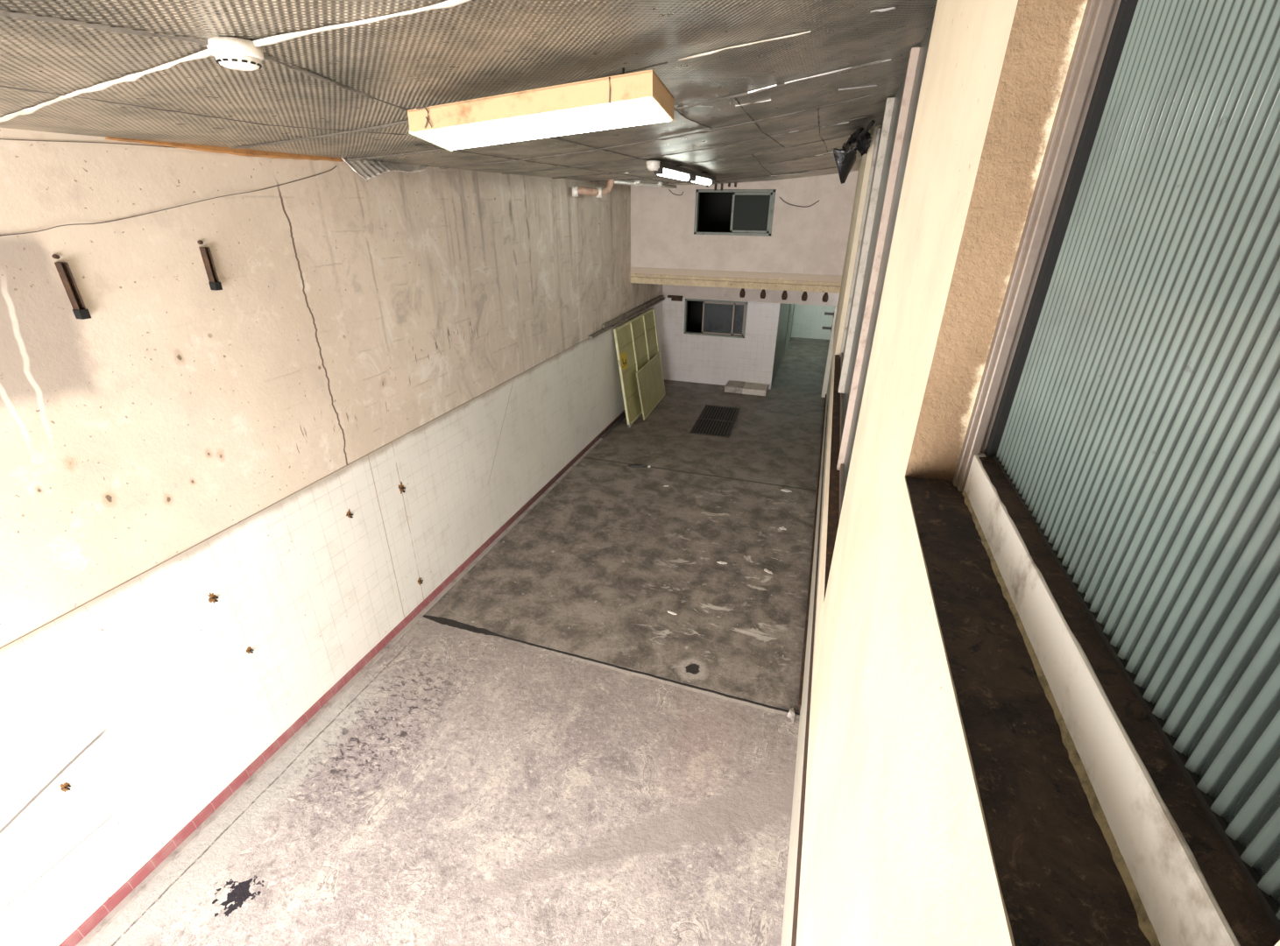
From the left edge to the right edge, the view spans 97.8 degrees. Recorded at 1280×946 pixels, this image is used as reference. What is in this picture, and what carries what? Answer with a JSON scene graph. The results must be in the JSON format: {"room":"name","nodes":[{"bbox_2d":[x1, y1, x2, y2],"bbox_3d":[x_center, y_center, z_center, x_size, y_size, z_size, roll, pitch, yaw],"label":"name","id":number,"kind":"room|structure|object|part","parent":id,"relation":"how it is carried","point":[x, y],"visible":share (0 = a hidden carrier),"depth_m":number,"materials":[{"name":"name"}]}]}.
{"room":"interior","nodes":[
{"label":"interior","id":0,"kind":"room"},
{"bbox_2d":[0,127,662,945],"bbox_3d":[-2.063,-1.438,7.351,0.212,4.950,16.900,8,27,16],"label":"wall","id":1,"kind":"structure","parent":0,"point":[176,444],"depth_m":4.18,"materials":[{"name":"paint"}]},
{"bbox_2d":[59,782,70,792],"bbox_3d":[-3.570,1.956,3.472,0.020,0.076,0.045,8,27,16],"label":"rusty fixing","id":2,"kind":"object","parent":1,"relation":"attached to","point":[65,788],"visible":1,"depth_m":3.47,"materials":[{"name":"brown metal"}]},
{"bbox_2d":[51,254,91,319],"bbox_3d":[-3.213,-1.048,3.150,0.056,0.347,0.048,8,27,16],"label":"wall bracket","id":3,"kind":"object","parent":1,"relation":"attached to","point":[80,311],"visible":1,"depth_m":3.15,"materials":[{"name":"metal"}]},
{"bbox_2d":[0,138,176,148],"bbox_3d":[-3.303,-1.591,2.641,0.004,0.081,2.190,8,27,16],"label":"cable","id":4,"kind":"object","parent":1,"relation":"attached to","point":[0,138],"visible":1,"depth_m":3.13,"materials":[{"name":"brown plastic"}]},
{"bbox_2d":[0,165,336,236],"bbox_3d":[-3.088,-1.649,3.300,0.037,0.474,3.501,8,27,16],"label":"cable","id":5,"kind":"object","parent":1,"relation":"attached to","point":[335,166],"visible":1,"depth_m":3.50,"materials":[{"name":"brown plastic"}]},
{"bbox_2d":[197,240,222,290],"bbox_3d":[-2.958,-1.424,3.835,0.056,0.320,0.049,8,27,16],"label":"wall bracket","id":6,"kind":"object","parent":1,"relation":"attached to","point":[215,285],"visible":1,"depth_m":3.84,"materials":[{"name":"metal"}]},
{"bbox_2d":[207,593,218,603],"bbox_3d":[-3.209,0.938,4.195,0.020,0.109,0.063,8,27,16],"label":"rusty fixing","id":7,"kind":"object","parent":1,"relation":"attached to","point":[213,597],"visible":1,"depth_m":4.20,"materials":[{"name":"brown metal"}]},
{"bbox_2d":[105,136,343,162],"bbox_3d":[-2.797,-2.299,3.979,0.032,0.073,1.780,8,27,16],"label":"timber lath","id":8,"kind":"object","parent":1,"relation":"attached to","point":[204,148],"visible":0.56,"depth_m":3.88,"materials":[{"name":"brown wood"}]},
{"bbox_2d":[246,646,254,654],"bbox_3d":[-3.182,1.450,4.551,0.020,0.076,0.049,8,27,16],"label":"rusty fixing","id":9,"kind":"object","parent":1,"relation":"attached to","point":[249,650],"visible":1,"depth_m":4.55,"materials":[{"name":"brown metal"}]},
{"bbox_2d":[75,438,602,945],"bbox_3d":[-1.978,0.841,8.302,0.090,0.020,16.700,8,27,16],"label":"trim","id":10,"kind":"structure","parent":1,"relation":"attached to","point":[164,865],"depth_m":4.90,"materials":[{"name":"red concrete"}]},
{"bbox_2d":[58,410,625,945],"bbox_3d":[-2.004,0.799,8.291,0.034,0.105,16.700,8,27,16],"label":"baseboard","id":11,"kind":"structure","parent":1,"relation":"attached to","point":[82,930],"depth_m":4.88,"materials":[{"name":"red paint"}]},
{"bbox_2d":[346,509,353,517],"bbox_3d":[-2.790,0.395,5.361,0.020,0.099,0.073,8,27,16],"label":"rusty fixing","id":12,"kind":"object","parent":1,"relation":"attached to","point":[349,514],"visible":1,"depth_m":5.37,"materials":[{"name":"brown metal"}]},
{"bbox_2d":[398,481,405,494],"bbox_3d":[-2.566,0.160,6.015,0.020,0.138,0.085,8,27,16],"label":"rusty fixing","id":13,"kind":"object","parent":1,"relation":"attached to","point":[401,487],"visible":1,"depth_m":6.02,"materials":[{"name":"brown metal"}]},
{"bbox_2d":[417,576,423,585],"bbox_3d":[-2.576,1.268,6.545,0.020,0.118,0.073,8,27,16],"label":"rusty fixing","id":14,"kind":"object","parent":1,"relation":"attached to","point":[420,580],"visible":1,"depth_m":6.55,"materials":[{"name":"brown metal"}]},
{"bbox_2d":[587,295,664,339],"bbox_3d":[-0.156,-3.531,12.307,0.088,0.120,4.900,8,27,16],"label":"board","id":15,"kind":"object","parent":1,"relation":"attached to","point":[620,319],"visible":1,"depth_m":11.92,"materials":[{"name":"grey wood"}]},
{"bbox_2d":[87,337,829,945],"bbox_3d":[0.756,0.589,9.059,5.800,0.150,27.500,8,27,16],"label":"floor","id":16,"kind":"structure","parent":0,"point":[551,754],"depth_m":5.01,"materials":[{"name":"concrete"}]},
{"bbox_2d":[600,412,625,438],"bbox_3d":[-0.206,-1.490,13.075,0.073,0.075,3.700,9,27,16],"label":"pipe","id":17,"kind":"object","parent":16,"relation":"on","point":[623,416],"visible":0.4,"depth_m":11.99,"materials":[{"name":"grey metal"}]},
{"bbox_2d":[613,307,658,427],"bbox_3d":[0.035,-2.501,12.851,0.366,2.094,2.781,8,27,16],"label":"door","id":18,"kind":"structure","parent":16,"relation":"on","point":[636,340],"depth_m":12.38,"materials":[{"name":"yellow paint"}]},
{"bbox_2d":[628,463,644,467],"bbox_3d":[-0.070,-0.140,10.309,0.324,0.059,0.082,1,26,1],"label":"scrap","id":19,"kind":"object","parent":16,"relation":"on","point":[635,465],"visible":1,"depth_m":10.29,"materials":[{"name":"grey metal"}]},
{"bbox_2d":[636,352,665,419],"bbox_3d":[0.279,-2.089,13.162,0.210,1.070,1.950,8,27,14],"label":"leaning board","id":20,"kind":"object","parent":16,"relation":"on","point":[650,381],"visible":1,"depth_m":13.04,"materials":[{"name":"yellow wood"}]},
{"bbox_2d":[689,404,740,438],"bbox_3d":[1.721,-1.193,12.556,0.840,0.018,1.920,8,27,14],"label":"floor drain","id":21,"kind":"object","parent":16,"relation":"on","point":[713,420],"visible":1,"depth_m":12.47,"materials":[{"name":"metal"}]},
{"bbox_2d":[724,380,768,396],"bbox_3d":[2.772,-2.206,14.501,1.060,0.160,0.580,8,27,16],"label":"concrete step","id":22,"kind":"structure","parent":16,"relation":"on","point":[731,386],"depth_m":14.33,"materials":[{"name":"grey concrete"}]},
{"bbox_2d":[786,707,794,723],"bbox_3d":[1.439,2.289,5.306,0.074,0.070,0.169,8,27,16],"label":"rubble","id":23,"kind":"object","parent":16,"relation":"on","point":[791,713],"visible":1,"depth_m":5.28,"materials":[{"name":"grey concrete"}]},
{"bbox_2d":[0,0,937,184],"bbox_3d":[-0.270,-2.792,4.456,4.480,0.538,14.170,8,27,16],"label":"ceiling","id":24,"kind":"structure","parent":0,"point":[761,90],"depth_m":2.51,"materials":[{"name":"metal"}]},
{"bbox_2d":[206,36,263,70],"bbox_3d":[-1.372,-1.422,1.901,0.160,0.073,0.160,8,27,16],"label":"smoke detector","id":25,"kind":"object","parent":24,"relation":"attached to","point":[235,53],"visible":0.99,"depth_m":1.86,"materials":[{"name":"white plastic"}]},
{"bbox_2d":[341,157,431,179],"bbox_3d":[-2.272,-2.849,5.239,0.155,0.208,1.255,8,27,16],"label":"flap","id":26,"kind":"object","parent":24,"relation":"hanging from","point":[367,169],"visible":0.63,"depth_m":4.99,"materials":[{"name":"grey metal"}]},
{"bbox_2d":[407,67,673,151],"bbox_3d":[-0.485,-1.719,2.640,1.258,0.302,0.341,9,27,17],"label":"ceiling lamp","id":27,"kind":"object","parent":24,"relation":"hanging from","point":[637,98],"visible":1,"depth_m":2.55,"materials":[{"name":"white"}]},
{"bbox_3d":[-1.069,-1.705,2.869,0.014,0.016,0.322,5,16,19],"label":"trim","id":28,"kind":"part","parent":27,"relation":"part of","materials":[{"name":"white plastic"}]},
{"bbox_2d":[413,97,670,149],"bbox_3d":[-0.483,-1.659,2.666,1.226,0.016,0.294,5,16,19],"label":"diffuser","id":29,"kind":"object","parent":27,"relation":"attached to","point":[590,114],"depth_m":2.60,"materials":[{"name":"white plastic"}]},
{"bbox_2d":[572,179,676,198],"bbox_3d":[-0.177,-4.868,9.488,0.184,0.354,2.626,22,33,37],"label":"pipe","id":30,"kind":"object","parent":24,"relation":"attached to","point":[598,192],"visible":0.89,"depth_m":9.12,"materials":[{"name":"white plastic"}]},
{"bbox_2d":[646,160,715,185],"bbox_3d":[0.656,-4.188,7.854,0.160,0.140,3.181,9,26,17],"label":"lamp","id":31,"kind":"object","parent":24,"relation":"attached to","point":[661,168],"visible":1,"depth_m":7.33,"materials":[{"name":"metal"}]},
{"bbox_2d":[833,120,875,183],"bbox_3d":[2.467,-3.729,6.568,0.417,0.559,1.483,8,27,16],"label":"spotlight","id":32,"kind":"object","parent":24,"relation":"hanging from","point":[860,139],"visible":1,"depth_m":6.81,"materials":[{"name":"black plastic"}]},
{"bbox_3d":[2.387,-3.661,6.009,0.042,0.197,0.458,-3,26,-7],"label":"hanging cord","id":33,"kind":"part","parent":32,"relation":"part of","materials":[{"name":"black rubber"}]},
{"bbox_2d":[686,192,732,332],"bbox_3d":[2.602,-4.624,13.479,4.600,5.400,4.280,8,27,16],"label":"wall","id":34,"kind":"structure","parent":0,"point":[715,208],"depth_m":12.87,"materials":[{"name":"black"}]},
{"bbox_2d":[739,288,745,297],"bbox_3d":[2.162,-3.819,11.761,0.120,0.235,0.117,8,27,16],"label":"hook","id":35,"kind":"object","parent":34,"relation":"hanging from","point":[742,293],"visible":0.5,"depth_m":11.73,"materials":[{"name":"metal"}]},
{"bbox_2d":[760,289,765,298],"bbox_3d":[2.571,-3.759,11.642,0.120,0.235,0.117,8,27,16],"label":"hook","id":36,"kind":"object","parent":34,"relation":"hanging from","point":[763,292],"visible":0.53,"depth_m":11.61,"materials":[{"name":"metal"}]},
{"bbox_2d":[781,290,787,299],"bbox_3d":[2.990,-3.697,11.521,0.120,0.235,0.117,8,27,16],"label":"hook","id":37,"kind":"object","parent":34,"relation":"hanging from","point":[784,295],"visible":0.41,"depth_m":11.49,"materials":[{"name":"metal"}]},
{"bbox_2d":[801,291,807,301],"bbox_3d":[3.370,-3.641,11.410,0.120,0.235,0.117,8,27,16],"label":"hook","id":38,"kind":"object","parent":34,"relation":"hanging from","point":[804,296],"visible":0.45,"depth_m":11.38,"materials":[{"name":"metal"}]},
{"bbox_2d":[821,292,828,302],"bbox_3d":[3.760,-3.583,11.297,0.120,0.235,0.117,8,27,16],"label":"hook","id":39,"kind":"object","parent":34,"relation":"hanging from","point":[825,297],"visible":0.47,"depth_m":11.27,"materials":[{"name":"metal"}]},
{"bbox_2d":[630,170,858,275],"bbox_3d":[1.925,-5.028,10.944,4.400,2.270,0.150,8,27,16],"label":"wall","id":40,"kind":"structure","parent":0,"point":[813,239],"depth_m":10.97,"materials":[{"name":"paint"}]},
{"bbox_2d":[706,183,736,190],"bbox_3d":[1.565,-5.522,10.719,0.701,0.170,0.050,8,27,16],"label":"bracket","id":41,"kind":"object","parent":40,"relation":"attached to","point":[729,184],"visible":0.5,"depth_m":10.71,"materials":[{"name":"grey metal"}]},
{"bbox_2d":[693,189,775,236],"bbox_3d":[1.837,-5.093,10.915,1.530,0.810,0.140,8,27,16],"label":"window","id":42,"kind":"structure","parent":40,"relation":"in","point":[752,209],"depth_m":10.81,"materials":[{"name":"grey metal"}]},
{"bbox_3d":[2.148,-5.035,10.801,0.760,0.710,0.030,8,27,16],"label":"sash","id":43,"kind":"part","parent":42,"relation":"part of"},
{"bbox_3d":[2.148,-5.035,10.801,0.680,0.630,0.008,8,27,16],"label":"pane","id":44,"kind":"part","parent":42,"relation":"part of","materials":[{"name":"grey glass"}]},
{"bbox_2d":[629,267,841,293],"bbox_3d":[2.282,-4.465,12.458,4.400,0.320,2.560,8,27,16],"label":"beam","id":45,"kind":"structure","parent":40,"relation":"attached to","point":[641,275],"depth_m":11.34,"materials":[{"name":"beige wood"}]},
{"bbox_2d":[779,197,819,207],"bbox_3d":[2.973,-5.070,10.441,0.730,0.176,0.021,8,27,16],"label":"cable","id":46,"kind":"object","parent":40,"relation":"attached to","point":[780,197],"visible":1,"depth_m":10.46,"materials":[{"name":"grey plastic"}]},
{"bbox_2d":[661,284,839,389],"bbox_3d":[2.691,-3.607,14.305,4.400,2.850,0.150,8,27,16],"label":"wall","id":47,"kind":"structure","parent":0,"point":[695,358],"depth_m":14.52,"materials":[{"name":"white tile"}]},
{"bbox_2d":[667,295,683,301],"bbox_3d":[0.908,-4.512,14.403,0.400,0.130,0.060,8,27,16],"label":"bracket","id":48,"kind":"object","parent":47,"relation":"attached to","point":[675,298],"visible":1,"depth_m":14.38,"materials":[{"name":"wood"}]},
{"bbox_2d":[683,298,748,338],"bbox_3d":[1.937,-3.990,14.364,1.605,0.900,0.140,8,27,16],"label":"window","id":49,"kind":"structure","parent":47,"relation":"in","point":[720,318],"depth_m":14.29,"materials":[{"name":"metal"}]},
{"bbox_3d":[2.003,-3.969,14.321,0.820,0.810,0.030,8,27,16],"label":"sash","id":50,"kind":"part","parent":49,"relation":"part of","materials":[{"name":"metal"}]},
{"bbox_3d":[2.003,-3.969,14.321,0.740,0.730,0.008,8,27,16],"label":"pane","id":51,"kind":"part","parent":49,"relation":"part of","materials":[{"name":"grey glass"}]},
{"bbox_3d":[2.370,-3.938,14.262,0.620,0.810,0.030,8,27,16],"label":"sash","id":52,"kind":"part","parent":49,"relation":"part of","materials":[{"name":"metal"}]},
{"bbox_3d":[2.370,-3.938,14.262,0.540,0.730,0.008,8,27,16],"label":"pane","id":53,"kind":"part","parent":49,"relation":"part of","materials":[{"name":"grey glass"}]},
{"bbox_2d":[770,303,794,387],"bbox_3d":[4.438,-4.795,17.070,0.150,2.600,6.650,8,27,16],"label":"wall","id":54,"kind":"structure","parent":0,"point":[784,310],"depth_m":15.74,"materials":[{"name":"grey paint"}]},
{"bbox_2d":[784,304,793,355],"bbox_3d":[4.819,-4.960,17.898,0.060,2.180,0.940,8,27,16],"label":"door","id":55,"kind":"structure","parent":54,"relation":"in","point":[791,305],"depth_m":17.87,"materials":[{"name":"metal"}]},
{"bbox_2d":[791,304,834,339],"bbox_3d":[6.225,-6.180,19.726,1.800,2.800,0.150,8,27,16],"label":"wall","id":56,"kind":"structure","parent":0,"point":[809,321],"depth_m":20.03,"materials":[{"name":"paint"}]},
{"bbox_2d":[821,325,832,332],"bbox_3d":[4.537,-3.510,13.538,0.220,0.150,0.100,8,27,16],"label":"wall rack","id":57,"kind":"object","parent":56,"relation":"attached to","point":[823,328],"visible":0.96,"depth_m":13.51,"materials":[{"name":"metal"}]},
{"bbox_3d":[4.537,-3.515,13.536,0.220,0.060,0.040,8,27,16],"label":"arm","id":58,"kind":"part","parent":57,"relation":"part of","materials":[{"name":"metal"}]},
{"bbox_2d":[824,311,834,317],"bbox_3d":[4.539,-3.816,13.390,0.220,0.150,0.100,8,27,16],"label":"wall rack","id":59,"kind":"object","parent":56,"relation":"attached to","point":[825,313],"visible":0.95,"depth_m":13.37,"materials":[{"name":"metal"}]},
{"bbox_3d":[4.539,-3.821,13.388,0.220,0.060,0.040,8,27,16],"label":"arm","id":60,"kind":"part","parent":59,"relation":"part of","materials":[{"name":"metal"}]},
{"bbox_2d":[780,0,1279,945],"bbox_3d":[3.276,-2.341,8.836,0.310,5.350,23.500,8,27,16],"label":"wall","id":61,"kind":"structure","parent":0,"point":[896,850],"depth_m":1.04,"materials":[{"name":"beige paint"}]},
{"bbox_2d":[791,398,828,945],"bbox_3d":[1.770,1.276,5.637,0.004,0.510,14.100,8,27,16],"label":"trim","id":62,"kind":"structure","parent":61,"relation":"attached to","point":[805,756],"depth_m":3.90,"materials":[{"name":"metal"}]},
{"bbox_2d":[797,394,826,712],"bbox_3d":[3.103,0.154,9.704,0.028,0.100,10.180,8,27,16],"label":"baseboard","id":63,"kind":"structure","parent":61,"relation":"attached to","point":[820,457],"depth_m":6.97,"materials":[{"name":"metal"}]},
{"bbox_2d":[824,354,840,597],"bbox_3d":[1.865,-0.461,5.215,0.135,0.002,5.530,8,27,16],"label":"sill","id":64,"kind":"structure","parent":61,"relation":"attached to","point":[833,505],"depth_m":4.14,"materials":[{"name":"metal"}]},
{"bbox_2d":[836,17,933,518],"bbox_3d":[1.878,-1.659,4.633,0.075,2.670,5.530,8,27,16],"label":"window","id":65,"kind":"structure","parent":61,"relation":"in","point":[893,139],"depth_m":4.03,"materials":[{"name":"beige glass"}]},
{"bbox_3d":[1.880,-0.483,5.199,0.026,0.060,5.530,8,27,16],"label":"rail","id":66,"kind":"part","parent":65,"relation":"part of","materials":[{"name":"metal"}]},
{"bbox_3d":[2.725,-2.761,6.966,0.036,2.630,0.100,8,27,16],"label":"post","id":67,"kind":"part","parent":65,"relation":"part of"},
{"bbox_3d":[2.093,-1.991,5.230,0.061,2.550,0.100,8,27,16],"label":"post","id":68,"kind":"part","parent":65,"relation":"part of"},
{"bbox_2d":[905,476,1151,945],"bbox_3d":[0.457,0.211,0.710,0.135,0.004,0.954,8,27,16],"label":"sill","id":69,"kind":"structure","parent":61,"relation":"attached to","point":[1061,884],"depth_m":0.55,"materials":[{"name":"brown wood"}]},
{"bbox_2d":[952,0,1279,945],"bbox_3d":[0.506,-0.297,0.448,0.058,1.170,0.954,8,27,16],"label":"window","id":70,"kind":"structure","parent":61,"relation":"in","point":[1117,473],"depth_m":0.54,"materials":[{"name":"white paint"}]},
{"bbox_3d":[0.509,0.189,0.681,0.045,0.092,0.954,8,27,16],"label":"rail","id":71,"kind":"part","parent":70,"relation":"part of","materials":[{"name":"white paint"}]}
]}

